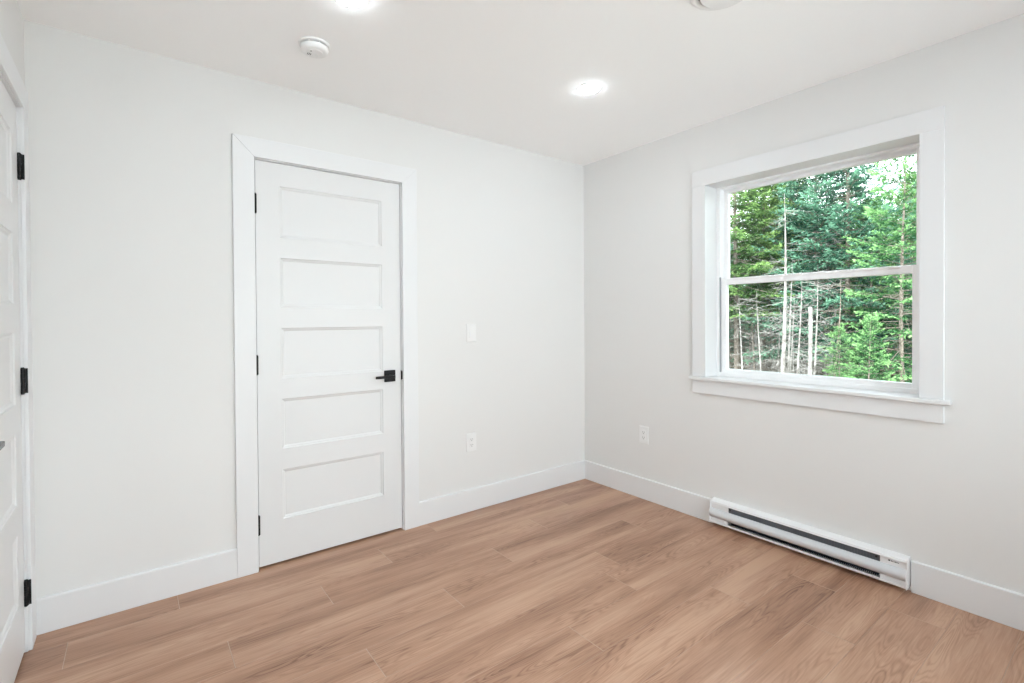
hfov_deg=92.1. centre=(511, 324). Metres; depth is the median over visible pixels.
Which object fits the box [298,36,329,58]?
smoke detector
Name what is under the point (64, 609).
baseboard
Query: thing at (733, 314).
stem
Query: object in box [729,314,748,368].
stem
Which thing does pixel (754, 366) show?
stem
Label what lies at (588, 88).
recessed light
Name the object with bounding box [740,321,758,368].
stem
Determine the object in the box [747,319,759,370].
bare tree
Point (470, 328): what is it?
light switch
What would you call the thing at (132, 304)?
wall
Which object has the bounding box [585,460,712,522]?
baseboard
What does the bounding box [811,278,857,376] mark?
stem
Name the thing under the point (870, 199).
young spruce
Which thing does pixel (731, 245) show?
spruce
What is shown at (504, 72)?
ceiling
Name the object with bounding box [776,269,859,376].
sapling
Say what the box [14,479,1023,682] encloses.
floor
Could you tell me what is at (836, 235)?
spruce
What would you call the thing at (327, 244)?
door
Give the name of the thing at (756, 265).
spruce
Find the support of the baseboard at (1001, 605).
attached to the wall at (948, 496)
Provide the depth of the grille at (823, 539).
2.55 m
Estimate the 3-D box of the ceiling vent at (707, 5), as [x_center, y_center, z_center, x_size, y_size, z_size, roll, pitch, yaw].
[0.764,-1.205,1.799,0.222,0.020,0.222,-1,1,-37]
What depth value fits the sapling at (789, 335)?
10.19 m
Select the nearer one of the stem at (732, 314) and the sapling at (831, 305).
the sapling at (831, 305)
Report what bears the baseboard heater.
attached to the wall at (948, 496)
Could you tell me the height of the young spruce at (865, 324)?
1.933 m
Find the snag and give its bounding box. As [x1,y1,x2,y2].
[794,307,832,374]
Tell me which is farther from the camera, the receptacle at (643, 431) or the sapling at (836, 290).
the sapling at (836, 290)
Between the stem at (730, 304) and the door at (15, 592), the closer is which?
the door at (15, 592)
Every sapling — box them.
[729,298,764,370]
[732,294,791,371]
[732,314,777,371]
[742,320,765,369]
[754,259,832,373]
[757,292,805,372]
[760,282,847,373]
[768,298,821,373]
[773,320,817,373]
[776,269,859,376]
[778,299,830,374]
[806,290,869,375]
[814,305,855,375]
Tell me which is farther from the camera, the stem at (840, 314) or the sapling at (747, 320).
the sapling at (747, 320)
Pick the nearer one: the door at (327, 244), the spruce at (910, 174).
the door at (327, 244)
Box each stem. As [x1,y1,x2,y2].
[729,304,742,368]
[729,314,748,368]
[730,314,749,364]
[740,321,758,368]
[741,315,771,369]
[766,318,777,371]
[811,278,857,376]
[868,274,911,381]
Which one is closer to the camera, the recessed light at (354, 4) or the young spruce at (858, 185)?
the recessed light at (354, 4)
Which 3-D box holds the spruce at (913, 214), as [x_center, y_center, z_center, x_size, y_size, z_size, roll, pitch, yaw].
[8.703,-0.995,10.035,2.258,5.399,2.104,0,1,-6]
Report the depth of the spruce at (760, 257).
13.18 m
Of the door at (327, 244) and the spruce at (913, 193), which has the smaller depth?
the door at (327, 244)
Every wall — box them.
[0,0,24,84]
[24,20,584,598]
[584,13,1023,593]
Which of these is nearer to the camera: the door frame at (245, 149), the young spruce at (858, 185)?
the door frame at (245, 149)
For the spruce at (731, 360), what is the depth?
13.26 m
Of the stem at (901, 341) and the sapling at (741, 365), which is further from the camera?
the sapling at (741, 365)
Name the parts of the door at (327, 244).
lever, handle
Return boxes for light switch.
[466,324,475,341]
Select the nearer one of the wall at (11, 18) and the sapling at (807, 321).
the wall at (11, 18)
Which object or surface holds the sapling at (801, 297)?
on the ground
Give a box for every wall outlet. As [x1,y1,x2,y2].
[466,432,475,451]
[640,425,648,444]
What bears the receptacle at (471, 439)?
attached to the wall outlet at (470, 437)
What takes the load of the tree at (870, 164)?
on the ground
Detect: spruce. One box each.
[729,180,821,371]
[729,183,805,368]
[729,241,756,362]
[729,248,751,361]
[733,245,773,358]
[738,166,899,374]
[743,176,842,372]
[747,201,801,368]
[772,162,915,375]
[772,202,821,367]
[798,235,852,374]
[817,217,878,371]
[818,154,916,382]
[819,326,855,377]
[824,196,911,381]
[833,185,885,320]
[841,315,895,380]
[852,202,907,355]
[873,170,916,374]
[873,182,916,382]
[888,177,916,256]
[900,193,916,349]
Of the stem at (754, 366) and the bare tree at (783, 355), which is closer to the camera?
the bare tree at (783, 355)
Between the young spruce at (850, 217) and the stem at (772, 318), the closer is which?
the stem at (772, 318)
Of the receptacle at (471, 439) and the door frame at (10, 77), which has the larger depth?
the receptacle at (471, 439)
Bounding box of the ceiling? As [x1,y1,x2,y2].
[17,0,1023,165]
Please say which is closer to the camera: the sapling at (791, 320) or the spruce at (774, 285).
the sapling at (791, 320)
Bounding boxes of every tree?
[740,193,821,373]
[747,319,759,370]
[786,164,871,373]
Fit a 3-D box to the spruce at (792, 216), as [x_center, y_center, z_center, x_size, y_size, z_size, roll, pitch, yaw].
[7.494,-2.527,12.144,3.529,8.435,3.288,0,1,28]
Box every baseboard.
[36,548,236,634]
[419,460,584,525]
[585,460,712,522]
[911,560,1023,630]
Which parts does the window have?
frame, sill, sash, sash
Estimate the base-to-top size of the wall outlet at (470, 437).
0.120 m
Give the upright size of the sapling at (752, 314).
2.361 m
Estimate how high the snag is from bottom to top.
2.054 m
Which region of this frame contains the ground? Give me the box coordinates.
[730,333,908,382]
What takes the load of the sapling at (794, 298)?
on the ground
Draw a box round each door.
[0,79,31,682]
[254,160,401,566]
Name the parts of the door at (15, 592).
lever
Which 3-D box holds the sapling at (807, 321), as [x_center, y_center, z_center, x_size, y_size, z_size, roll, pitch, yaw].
[6.890,0.528,11.688,1.300,2.534,1.323,0,1,31]
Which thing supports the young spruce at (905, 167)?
on the ground
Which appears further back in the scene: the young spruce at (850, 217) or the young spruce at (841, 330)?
the young spruce at (850, 217)
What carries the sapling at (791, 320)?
on the ground
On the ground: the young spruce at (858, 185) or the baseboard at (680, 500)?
the young spruce at (858, 185)
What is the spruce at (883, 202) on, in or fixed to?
on the ground
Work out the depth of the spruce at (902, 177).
19.54 m
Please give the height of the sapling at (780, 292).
2.682 m
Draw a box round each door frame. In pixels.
[0,33,36,652]
[232,133,418,577]
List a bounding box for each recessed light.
[334,0,367,8]
[576,83,601,94]
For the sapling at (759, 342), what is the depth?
10.88 m
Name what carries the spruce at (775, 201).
on the ground
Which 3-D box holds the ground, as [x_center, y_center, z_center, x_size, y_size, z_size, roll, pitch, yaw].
[13.473,0.674,25.093,46.000,1.720,46.000,-1,1,-37]
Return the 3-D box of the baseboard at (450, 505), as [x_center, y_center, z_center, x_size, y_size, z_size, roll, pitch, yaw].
[0.005,1.143,3.429,1.439,0.143,0.015,-1,1,-37]
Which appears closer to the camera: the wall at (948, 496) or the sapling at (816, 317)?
the wall at (948, 496)
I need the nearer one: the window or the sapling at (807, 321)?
the window
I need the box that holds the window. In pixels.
[688,105,951,423]
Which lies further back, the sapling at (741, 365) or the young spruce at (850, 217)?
the young spruce at (850, 217)
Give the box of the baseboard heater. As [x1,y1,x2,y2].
[708,497,910,589]
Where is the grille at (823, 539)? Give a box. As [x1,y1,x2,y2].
[729,508,879,560]
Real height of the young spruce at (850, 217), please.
4.964 m
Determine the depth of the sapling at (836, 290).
10.95 m
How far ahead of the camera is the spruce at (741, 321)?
17.41 m
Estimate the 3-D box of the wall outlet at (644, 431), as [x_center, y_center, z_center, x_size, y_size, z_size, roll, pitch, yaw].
[0.912,0.766,3.415,0.009,0.120,0.076,-1,1,-37]
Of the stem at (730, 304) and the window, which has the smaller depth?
the window
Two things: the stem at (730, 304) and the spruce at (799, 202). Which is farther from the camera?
the spruce at (799, 202)
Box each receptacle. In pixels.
[469,437,473,447]
[642,430,645,439]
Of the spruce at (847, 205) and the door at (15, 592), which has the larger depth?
the spruce at (847, 205)
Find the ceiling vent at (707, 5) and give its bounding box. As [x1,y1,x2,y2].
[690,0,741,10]

